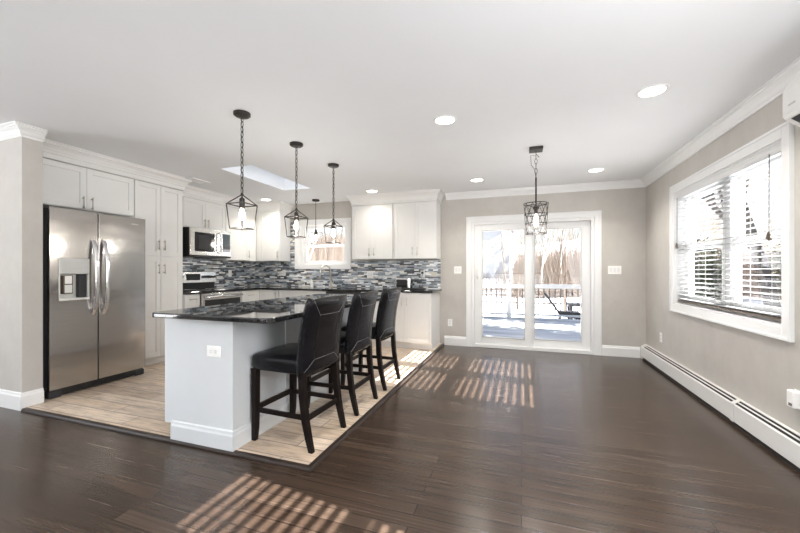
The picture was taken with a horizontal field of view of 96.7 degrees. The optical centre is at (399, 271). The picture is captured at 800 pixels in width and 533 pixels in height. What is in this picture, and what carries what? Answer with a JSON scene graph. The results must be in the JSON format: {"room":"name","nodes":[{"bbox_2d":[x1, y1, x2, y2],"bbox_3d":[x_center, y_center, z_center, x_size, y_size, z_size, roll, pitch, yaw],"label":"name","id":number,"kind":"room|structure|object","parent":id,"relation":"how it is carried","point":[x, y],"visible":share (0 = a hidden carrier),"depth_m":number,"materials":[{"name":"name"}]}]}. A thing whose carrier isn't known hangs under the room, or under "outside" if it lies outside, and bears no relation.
{"room":"open-plan kitchen","nodes":[
{"label":"open-plan kitchen","id":0,"kind":"room"},
{"bbox_2d":[0,137,42,392],"bbox_3d":[-4.612,-0.033,3.589,2.950,2.440,0.140,0,0,19],"label":"wall partition","id":1,"kind":"structure","parent":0,"point":[21,158],"depth_m":3.10,"materials":[{"name":"beige paint"}]},
{"bbox_2d":[0,388,43,410],"bbox_3d":[-4.606,1.113,3.578,2.968,0.148,0.158,0,0,19],"label":"baseboard","id":2,"kind":"structure","parent":1,"relation":"attached to","point":[9,399],"depth_m":3.08,"materials":[{"name":"white wood"}]},
{"bbox_2d":[0,121,47,141],"bbox_3d":[-4.588,-1.204,3.541,3.026,0.098,0.216,0,0,19],"label":"trim","id":3,"kind":"structure","parent":1,"relation":"attached to","point":[13,129],"depth_m":3.06,"materials":[{"name":"white wood"}]},
{"bbox_2d":[43,157,254,287],"bbox_3d":[-3.516,-0.083,5.252,0.148,2.540,3.715,0,0,19],"label":"wall","id":4,"kind":"structure","parent":0,"point":[243,272],"depth_m":6.26,"materials":[{"name":"tile"}]},
{"bbox_2d":[43,158,133,216],"bbox_3d":[-3.579,-0.871,3.835,0.664,0.446,0.971,0,0,19],"label":"upper cabinet","id":5,"kind":"object","parent":4,"relation":"attached to","point":[69,186],"visible":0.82,"depth_m":3.74,"materials":[{"name":"white wood"}]},
{"bbox_2d":[43,139,293,212],"bbox_3d":[-2.877,-1.174,5.035,0.598,0.158,3.708,0,0,19],"label":"trim","id":6,"kind":"structure","parent":5,"relation":"attached to","point":[53,150],"depth_m":4.24,"materials":[{"name":"white wood"}]},
{"bbox_2d":[183,197,224,230],"bbox_3d":[-3.153,-0.875,5.576,0.344,0.439,0.788,0,0,19],"label":"upper cabinet","id":7,"kind":"object","parent":4,"relation":"attached to","point":[196,213],"visible":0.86,"depth_m":5.49,"materials":[{"name":"white wood"}]},
{"bbox_2d":[183,227,230,258],"bbox_3d":[-3.083,-0.434,5.574,0.463,0.434,0.755,0,0,19],"label":"microwave","id":8,"kind":"object","parent":7,"relation":"attached to","point":[197,242],"visible":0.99,"depth_m":5.42,"materials":[{"name":"silver metal"}]},
{"bbox_2d":[212,206,255,260],"bbox_3d":[-2.909,-0.642,6.290,0.344,0.903,0.709,0,0,19],"label":"upper cabinet","id":9,"kind":"object","parent":4,"relation":"attached to","point":[243,242],"visible":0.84,"depth_m":6.24,"materials":[{"name":"white wood"}]},
{"bbox_2d":[0,0,799,204],"bbox_3d":[-2.212,-1.303,1.860,8.610,0.100,9.290,0,0,19],"label":"ceiling","id":10,"kind":"structure","parent":0,"point":[159,85],"depth_m":2.38,"materials":[{"name":"paint"}]},
{"bbox_2d":[185,177,210,183],"bbox_3d":[-2.790,-1.246,4.885,0.180,0.011,0.300,0,0,19],"label":"ceiling vent","id":11,"kind":"object","parent":10,"relation":"in","point":[195,180],"visible":0.95,"depth_m":4.90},
{"bbox_2d":[226,109,257,229],"bbox_3d":[-1.248,-0.793,2.810,0.168,0.919,0.166,0,0,19],"label":"pendant light","id":12,"kind":"object","parent":10,"relation":"hanging from","point":[241,114],"visible":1,"depth_m":2.80,"materials":[{"name":"brown metal"}]},
{"bbox_2d":[239,196,244,207],"bbox_3d":[-1.248,-0.554,2.810,0.044,0.108,0.044,0,0,19],"label":"socket","id":13,"kind":"object","parent":12,"relation":"attached to","point":[240,199],"depth_m":2.79,"materials":[{"name":"brown metal"}]},
{"bbox_2d":[238,165,295,183],"bbox_3d":[-1.766,-1.603,4.836,0.530,0.500,1.290,0,0,19],"label":"window","id":14,"kind":"structure","parent":10,"relation":"attached to","point":[251,168],"depth_m":5.11,"materials":[{"name":"glass"}]},
{"bbox_2d":[284,141,307,237],"bbox_3d":[-1.014,-0.793,3.480,0.168,0.919,0.166,0,0,19],"label":"pendant light","id":15,"kind":"object","parent":10,"relation":"hanging from","point":[295,144],"visible":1,"depth_m":3.47,"materials":[{"name":"brown metal"}]},
{"bbox_2d":[309,199,322,244],"bbox_3d":[-1.471,-0.864,6.209,0.172,0.776,0.171,0,0,19],"label":"pendant light","id":16,"kind":"object","parent":10,"relation":"hanging from","point":[313,200],"visible":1,"depth_m":6.20,"materials":[{"name":"brown metal"}]},
{"bbox_2d":[324,163,342,243],"bbox_3d":[-0.780,-0.793,4.166,0.168,0.919,0.166,0,0,19],"label":"pendant light","id":17,"kind":"object","parent":10,"relation":"hanging from","point":[331,165],"visible":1,"depth_m":4.15,"materials":[{"name":"brown metal"}]},
{"bbox_2d":[366,190,377,192],"bbox_3d":[-0.436,-1.249,5.533,0.196,0.007,0.196,0,0,19],"label":"recessed light","id":18,"kind":"object","parent":10,"relation":"in","point":[369,191],"visible":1,"depth_m":5.54,"materials":[{"name":"beige"}]},
{"bbox_2d":[433,115,456,124],"bbox_3d":[0.372,-1.249,2.941,0.196,0.007,0.196,0,0,19],"label":"recessed light","id":19,"kind":"object","parent":10,"relation":"in","point":[443,119],"visible":1,"depth_m":2.93,"materials":[{"name":"white"}]},
{"bbox_2d":[470,178,483,181],"bbox_3d":[1.053,-1.249,4.866,0.196,0.007,0.196,0,0,19],"label":"recessed light","id":20,"kind":"object","parent":10,"relation":"in","point":[474,179],"visible":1,"depth_m":4.87,"materials":[{"name":"beige"}]},
{"bbox_2d":[523,145,548,234],"bbox_3d":[1.380,-0.815,3.608,0.243,0.873,0.243,0,0,19],"label":"pendant light","id":21,"kind":"object","parent":10,"relation":"hanging from","point":[535,149],"visible":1,"depth_m":3.59,"materials":[{"name":"black metal"}]},
{"bbox_2d":[587,168,604,172],"bbox_3d":[2.419,-1.249,4.388,0.196,0.007,0.196,0,0,19],"label":"recessed light","id":22,"kind":"object","parent":10,"relation":"in","point":[593,170],"visible":1,"depth_m":4.39,"materials":[{"name":"white"}]},
{"bbox_2d":[635,84,669,97],"bbox_3d":[1.749,-1.249,2.467,0.196,0.007,0.196,0,0,19],"label":"recessed light","id":23,"kind":"object","parent":10,"relation":"in","point":[654,90],"visible":1,"depth_m":2.45,"materials":[{"name":"white"}]},
{"bbox_2d":[0,343,799,532],"bbox_3d":[-2.212,1.217,1.860,8.610,0.100,9.290,0,0,19],"label":"floor","id":24,"kind":"structure","parent":0,"point":[477,439],"depth_m":2.20,"materials":[{"name":"brown wood"}]},
{"bbox_2d":[43,206,144,398],"bbox_3d":[-3.421,0.286,3.750,0.960,1.758,0.900,0,0,19],"label":"refrigerator","id":25,"kind":"object","parent":24,"relation":"on","point":[94,263],"visible":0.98,"depth_m":3.52,"materials":[{"name":"silver metal"}]},
{"bbox_2d":[132,179,182,365],"bbox_3d":[-3.315,0.036,4.606,0.664,2.260,0.651,0,0,19],"label":"tall cabinet","id":26,"kind":"object","parent":24,"relation":"on","point":[161,207],"visible":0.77,"depth_m":4.51,"materials":[{"name":"white wood"}]},
{"bbox_2d":[183,294,199,308],"bbox_3d":[-3.163,0.742,5.037,0.656,0.848,0.248,0,0,19],"label":"base cabinet","id":27,"kind":"object","parent":24,"relation":"on","point":[193,300],"visible":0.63,"depth_m":4.93,"materials":[{"name":"white wood"}]},
{"bbox_2d":[183,291,201,294],"bbox_3d":[-3.164,0.299,5.037,0.656,0.034,0.250,0,0,19],"label":"countertop","id":28,"kind":"structure","parent":27,"relation":"on","point":[184,292],"depth_m":4.95,"materials":[{"name":"black stone"}]},
{"bbox_2d":[183,271,243,306],"bbox_3d":[-2.967,0.572,5.518,0.716,1.150,0.776,0,0,19],"label":"range","id":29,"kind":"object","parent":24,"relation":"on","point":[203,281],"visible":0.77,"depth_m":5.53,"materials":[{"name":"silver metal"}]},
{"bbox_2d":[183,288,242,291],"bbox_3d":[-2.967,0.283,5.518,0.595,0.019,0.776,0,0,19],"label":"cooktop","id":30,"kind":"object","parent":29,"relation":"in","point":[184,289],"depth_m":5.45,"materials":[{"name":"black glass"}]},
{"bbox_2d":[21,343,443,471],"bbox_3d":[-1.250,1.176,4.382,2.841,0.022,3.856,0,0,19],"label":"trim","id":31,"kind":"structure","parent":24,"relation":"on","point":[241,454],"depth_m":2.55,"materials":[{"name":"wood"}]},
{"bbox_2d":[242,290,258,301],"bbox_3d":[-2.799,0.742,6.102,0.656,0.848,0.420,0,0,19],"label":"base cabinet","id":32,"kind":"object","parent":24,"relation":"on","point":[250,295],"visible":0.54,"depth_m":6.01,"materials":[{"name":"white wood"}]},
{"bbox_2d":[225,286,441,292],"bbox_3d":[-1.250,0.299,5.889,3.726,0.034,1.025,0,0,19],"label":"countertop","id":33,"kind":"structure","parent":32,"relation":"on","point":[245,288],"depth_m":5.90,"materials":[{"name":"black stone"}]},
{"bbox_2d":[319,265,333,286],"bbox_3d":[-1.298,0.083,6.259,0.257,0.397,0.090,0,0,-21],"label":"faucet","id":34,"kind":"object","parent":33,"relation":"on","point":[331,282],"visible":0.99,"depth_m":6.28,"materials":[{"name":"silver metal"}]},
{"bbox_2d":[395,277,412,288],"bbox_3d":[0.069,0.189,5.702,0.287,0.186,0.164,0,0,19],"label":"toaster","id":35,"kind":"object","parent":33,"relation":"on","point":[403,282],"visible":0.88,"depth_m":5.63,"materials":[{"name":"silver metal"}]},
{"bbox_2d":[165,307,364,451],"bbox_3d":[-1.069,0.742,3.377,0.678,0.848,2.052,0,0,19],"label":"kitchen island","id":36,"kind":"object","parent":24,"relation":"on","point":[208,399],"visible":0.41,"depth_m":2.43,"materials":[{"name":"white wood"}]},
{"bbox_2d":[207,345,220,357],"bbox_3d":[-1.239,0.532,2.364,0.116,0.072,0.008,0,0,19],"label":"wall outlet","id":37,"kind":"object","parent":36,"relation":"attached to","point":[212,351],"visible":1,"depth_m":2.36,"materials":[{"name":"white plastic"}]},
{"bbox_2d":[152,294,380,323],"bbox_3d":[-0.901,0.299,3.338,1.005,0.034,2.225,0,0,19],"label":"island countertop","id":38,"kind":"structure","parent":36,"relation":"on","point":[268,311],"depth_m":2.51,"materials":[{"name":"black stone"}]},
{"bbox_2d":[260,290,278,299],"bbox_3d":[-2.173,0.742,6.410,0.397,0.848,0.635,0,0,19],"label":"base cabinet","id":39,"kind":"object","parent":24,"relation":"on","point":[264,294],"visible":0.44,"depth_m":6.15,"materials":[{"name":"white wood"}]},
{"bbox_2d":[251,294,346,453],"bbox_3d":[-0.713,0.668,2.563,0.547,0.998,0.491,0,0,22],"label":"bar stool","id":40,"kind":"object","parent":24,"relation":"on","point":[316,350],"visible":1,"depth_m":2.43,"materials":[{"name":"black leather"}]},
{"bbox_2d":[279,290,325,297],"bbox_3d":[-1.548,0.742,6.196,0.915,0.848,0.635,0,0,19],"label":"base cabinet","id":41,"kind":"object","parent":24,"relation":"on","point":[282,293],"visible":0.16,"depth_m":5.98,"materials":[{"name":"white wood"}]},
{"bbox_2d":[307,290,378,415],"bbox_3d":[-0.506,0.668,3.148,0.547,0.998,0.491,0,0,19],"label":"bar stool","id":42,"kind":"object","parent":24,"relation":"on","point":[357,337],"visible":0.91,"depth_m":2.99,"materials":[{"name":"black leather"}]},
{"bbox_2d":[326,291,360,293],"bbox_3d":[-0.826,0.743,5.931,0.606,0.846,0.650,0,0,19],"label":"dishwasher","id":43,"kind":"object","parent":24,"relation":"on","point":[327,292],"visible":0.16,"depth_m":5.70,"materials":[{"name":"metal"}]},
{"bbox_2d":[341,287,401,390],"bbox_3d":[-0.297,0.668,3.758,0.547,0.998,0.491,0,0,20],"label":"bar stool","id":44,"kind":"object","parent":24,"relation":"on","point":[383,328],"visible":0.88,"depth_m":3.61,"materials":[{"name":"black leather"}]},
{"bbox_2d":[361,292,382,345],"bbox_3d":[-0.368,0.742,5.793,0.338,0.848,0.635,0,0,19],"label":"base cabinet","id":45,"kind":"object","parent":24,"relation":"on","point":[377,302],"visible":0.14,"depth_m":5.51,"materials":[{"name":"white wood"}]},
{"bbox_2d":[381,291,439,349],"bbox_3d":[0.171,0.742,5.609,0.793,0.848,0.635,0,0,19],"label":"base cabinet","id":46,"kind":"object","parent":24,"relation":"on","point":[417,325],"visible":0.73,"depth_m":5.32,"materials":[{"name":"white wood"}]},
{"bbox_2d":[255,187,645,357],"bbox_3d":[0.289,-0.083,5.995,6.870,2.540,0.168,0,0,19],"label":"wall","id":47,"kind":"structure","parent":0,"point":[623,210],"depth_m":5.58,"materials":[{"name":"beige paint"}]},
{"bbox_2d":[256,211,289,261],"bbox_3d":[-2.372,-0.642,6.631,0.516,0.903,0.345,0,0,19],"label":"upper cabinet","id":48,"kind":"object","parent":47,"relation":"attached to","point":[272,242],"visible":0.97,"depth_m":6.52,"materials":[{"name":"white wood"}]},
{"bbox_2d":[295,218,350,268],"bbox_3d":[-1.393,-0.499,6.560,1.162,0.909,0.187,0,0,19],"label":"window","id":49,"kind":"structure","parent":47,"relation":"in","point":[301,244],"depth_m":6.54,"materials":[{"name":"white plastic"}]},
{"bbox_2d":[367,271,372,277],"bbox_3d":[-0.520,0.052,6.177,0.118,0.116,0.008,0,0,19],"label":"light switch","id":50,"kind":"object","parent":47,"relation":"attached to","point":[369,273],"visible":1,"depth_m":6.17,"materials":[{"name":"white plastic"}]},
{"bbox_2d":[352,204,398,259],"bbox_3d":[-0.411,-0.647,5.961,0.740,0.893,0.345,0,0,19],"label":"upper cabinet","id":51,"kind":"object","parent":47,"relation":"attached to","point":[372,225],"visible":0.99,"depth_m":5.83,"materials":[{"name":"white wood"}]},
{"bbox_2d":[345,189,444,205],"bbox_3d":[-0.084,-1.174,5.830,1.606,0.158,0.396,0,0,19],"label":"trim","id":52,"kind":"structure","parent":51,"relation":"attached to","point":[433,194],"depth_m":5.66,"materials":[{"name":"white wood"}]},
{"bbox_2d":[394,201,440,259],"bbox_3d":[0.275,-0.647,5.726,0.698,0.893,0.345,0,0,19],"label":"upper cabinet","id":53,"kind":"object","parent":47,"relation":"attached to","point":[417,225],"visible":1,"depth_m":5.60,"materials":[{"name":"white wood"}]},
{"bbox_2d":[444,336,465,345],"bbox_3d":[0.885,1.113,5.701,0.348,0.148,0.018,0,0,19],"label":"baseboard","id":54,"kind":"structure","parent":47,"relation":"attached to","point":[448,340],"depth_m":5.70,"materials":[{"name":"white wood"}]},
{"bbox_2d":[454,266,461,273],"bbox_3d":[0.925,-0.025,5.692,0.118,0.116,0.008,0,0,19],"label":"light switch","id":55,"kind":"object","parent":47,"relation":"attached to","point":[457,269],"visible":1,"depth_m":5.69,"materials":[{"name":"white plastic"}]},
{"bbox_2d":[466,210,601,355],"bbox_3d":[1.971,0.162,5.396,1.900,2.050,0.192,0,0,19],"label":"door","id":56,"kind":"structure","parent":47,"relation":"in","point":[590,222],"depth_m":5.37,"materials":[{"name":"white plastic"}]},
{"bbox_2d":[608,266,620,273],"bbox_3d":[3.007,-0.021,4.980,0.164,0.116,0.008,0,0,19],"label":"light switch","id":57,"kind":"object","parent":47,"relation":"attached to","point":[611,269],"visible":1,"depth_m":4.98,"materials":[{"name":"white plastic"}]},
{"bbox_2d":[602,345,639,357],"bbox_3d":[3.076,1.113,4.952,0.462,0.148,0.018,0,0,19],"label":"baseboard","id":58,"kind":"structure","parent":47,"relation":"attached to","point":[607,350],"depth_m":4.95,"materials":[{"name":"white wood"}]},
{"bbox_2d":[646,94,799,432],"bbox_3d":[1.937,-0.083,0.442,0.160,2.540,9.290,0,0,19],"label":"wall","id":59,"kind":"structure","parent":0,"point":[759,370],"depth_m":2.98,"materials":[{"name":"beige paint"}]},
{"bbox_2d":[445,57,799,199],"bbox_3d":[0.553,-1.204,0.915,2.765,0.098,9.290,0,0,19],"label":"trim","id":60,"kind":"structure","parent":59,"relation":"attached to","point":[772,89],"depth_m":3.49,"materials":[{"name":"white wood"}]},
{"bbox_2d":[641,344,799,472],"bbox_3d":[2.017,1.087,1.033,0.070,0.200,8.060,0,0,19],"label":"baseboard heater","id":61,"kind":"object","parent":59,"relation":"attached to","point":[775,436],"visible":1,"depth_m":2.72,"materials":[{"name":"white metal"}]},
{"bbox_2d":[669,121,794,342],"bbox_3d":[2.828,-0.253,3.091,0.187,1.392,1.902,0,0,19],"label":"window","id":62,"kind":"structure","parent":59,"relation":"in","point":[784,330],"depth_m":2.96,"materials":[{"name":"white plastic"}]},
{"bbox_2d":[675,142,780,320],"bbox_3d":[2.791,-0.260,3.102,0.088,1.178,1.698,0,0,19],"label":"window blind","id":63,"kind":"object","parent":62,"relation":"attached to","point":[775,150],"visible":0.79,"depth_m":2.91,"materials":[{"name":"white plastic"}]},
{"bbox_2d":[783,72,799,126],"bbox_3d":[2.125,-0.952,1.580,0.217,0.372,0.845,0,0,19],"label":"air conditioner","id":64,"kind":"object","parent":59,"relation":"attached to","point":[791,94],"visible":1,"depth_m":1.95,"materials":[{"name":"white plastic"}]},
{"bbox_2d":[791,114,799,122],"bbox_3d":[2.085,-0.815,1.594,0.088,0.067,0.765,0,0,19],"label":"vent","id":65,"kind":"object","parent":64,"relation":"attached to","point":[795,118],"depth_m":1.95,"materials":[{"name":"plastic"}]},
{"label":"outside","id":66,"kind":"structure","parent":0,"visible":0},
{"bbox_2d":[483,233,780,319],"bbox_3d":[13.439,-1.501,20.770,80.000,6.977,72.000,0,0,19],"label":"ground","id":67,"kind":"structure","parent":66,"point":[751,301],"depth_m":19.99,"materials":[{"name":"white snow"}]},
{"bbox_2d":[307,229,321,260],"bbox_3d":[-6.449,-3.075,25.785,4.878,10.370,4.883,0,0,0],"label":"bare tree","id":68,"kind":"object","parent":67,"relation":"on","point":[312,236],"visible":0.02,"depth_m":25.57,"materials":[{"name":"plant"}]},
{"bbox_2d":[483,230,515,277],"bbox_3d":[6.178,-2.513,32.763,8.500,7.000,6.800,0,0,19],"label":"sky","id":69,"kind":"structure","parent":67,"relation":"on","point":[491,239],"depth_m":29.06,"materials":[{"name":"white"}]},
{"bbox_2d":[501,231,505,283],"bbox_3d":[7.643,-5.462,25.794,5.754,13.369,5.736,0,0,-32],"label":"bare tree","id":70,"kind":"object","parent":67,"relation":"on","point":[502,232],"visible":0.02,"depth_m":26.21,"materials":[{"name":"brown plant"}]},
{"bbox_2d":[483,316,580,340],"bbox_3d":[1.886,1.742,7.839,10.500,0.990,4.345,0,0,19],"label":"deck","id":71,"kind":"object","parent":67,"relation":"on","point":[495,326],"visible":0.12,"depth_m":7.78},
{"bbox_2d":[483,282,721,317],"bbox_3d":[2.557,0.771,9.800,10.500,0.949,0.150,0,0,19],"label":"deck railing","id":72,"kind":"object","parent":71,"relation":"on","point":[508,285],"visible":0.37,"depth_m":9.38,"materials":[{"name":"white wood"}]},
{"bbox_2d":[483,289,580,309],"bbox_3d":[4.921,1.462,18.418,15.600,1.150,0.160,0,0,19],"label":"rail fence","id":73,"kind":"object","parent":67,"relation":"on","point":[517,295],"visible":0.2,"depth_m":17.97,"materials":[{"name":"white wood"}]},
{"bbox_2d":[307,175,780,297],"bbox_3d":[5.764,-4.571,30.076,46.395,13.116,17.176,0,0,15],"label":"trees","id":74,"kind":"object","parent":67,"relation":"on","point":[570,273],"visible":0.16,"depth_m":24.99,"materials":[{"name":"plant"}]},
{"bbox_2d":[536,229,561,294],"bbox_3d":[9.490,-3.025,23.356,3.504,9.344,5.238,0,0,-13],"label":"bare tree","id":75,"kind":"object","parent":67,"relation":"on","point":[549,234],"visible":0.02,"depth_m":22.76,"materials":[{"name":"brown plant"}]},
{"bbox_2d":[558,229,565,280],"bbox_3d":[11.150,-5.273,24.312,6.083,12.932,6.089,0,0,-24],"label":"bare tree","id":76,"kind":"object","parent":67,"relation":"on","point":[560,235],"visible":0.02,"depth_m":24.66,"materials":[{"name":"brown plant"}]},
{"bbox_2d":[544,292,580,319],"bbox_3d":[5.889,1.387,12.994,1.200,1.200,0.640,0,0,19],"label":"lounger","id":77,"kind":"object","parent":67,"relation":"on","point":[563,312],"visible":0.45,"depth_m":12.73,"materials":[{"name":"black metal"}]},
{"bbox_2d":[567,300,580,318],"bbox_3d":[7.393,1.562,13.748,1.700,0.850,0.900,0,0,19],"label":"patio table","id":78,"kind":"object","parent":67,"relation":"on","point":[569,303],"visible":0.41,"depth_m":13.59,"materials":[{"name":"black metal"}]},
{"bbox_2d":[694,235,743,302],"bbox_3d":[7.272,0.454,8.478,1.230,2.661,1.455,0,0,19],"label":"evergreen shrub","id":79,"kind":"object","parent":67,"relation":"on","point":[697,274],"visible":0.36,"depth_m":8.27,"materials":[{"name":"green plant"}]},
{"bbox_2d":[695,250,780,300],"bbox_3d":[15.325,0.262,15.232,0.150,2.250,12.060,0,0,19],"label":"fence","id":80,"kind":"object","parent":67,"relation":"on","point":[748,268],"visible":0.12,"depth_m":15.59,"materials":[{"name":"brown wood"}]},
{"bbox_2d":[702,178,780,307],"bbox_3d":[7.960,-3.849,9.510,4.191,11.215,6.840,0,0,17],"label":"leaning tree","id":81,"kind":"object","parent":67,"relation":"on","point":[760,272],"visible":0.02,"depth_m":9.33,"materials":[{"name":"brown plant"}]},
{"bbox_2d":[714,166,777,253],"bbox_3d":[16.786,-3.699,18.123,5.546,9.894,3.710,0,0,19],"label":"bare tree","id":82,"kind":"object","parent":67,"relation":"on","point":[754,207],"visible":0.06,"depth_m":17.42,"materials":[{"name":"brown plant"}]},
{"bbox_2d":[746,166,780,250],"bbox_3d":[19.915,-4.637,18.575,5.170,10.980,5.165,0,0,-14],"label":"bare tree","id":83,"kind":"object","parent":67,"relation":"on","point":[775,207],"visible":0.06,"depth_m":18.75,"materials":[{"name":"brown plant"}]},
{"bbox_2d":[751,231,780,296],"bbox_3d":[11.109,-0.273,9.822,1.828,3.588,1.908,0,0,19],"label":"evergreen shrub","id":84,"kind":"object","parent":67,"relation":"on","point":[775,259],"visible":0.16,"depth_m":10.04,"materials":[{"name":"green plant"}]},
{"bbox_3d":[2.441,0.787,2.178,0.008,0.116,0.072,0,0,19],"label":"wall outlet","id":85,"kind":"object","parent":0,"visible":0},
{"bbox_2d":[787,389,799,408],"bbox_3d":[2.419,0.784,2.188,0.038,0.105,0.065,0,0,19],"label":"power adapter","id":86,"kind":"object","parent":85,"relation":"attached to","point":[793,397],"visible":1,"depth_m":2.16,"materials":[{"name":"white plastic"}]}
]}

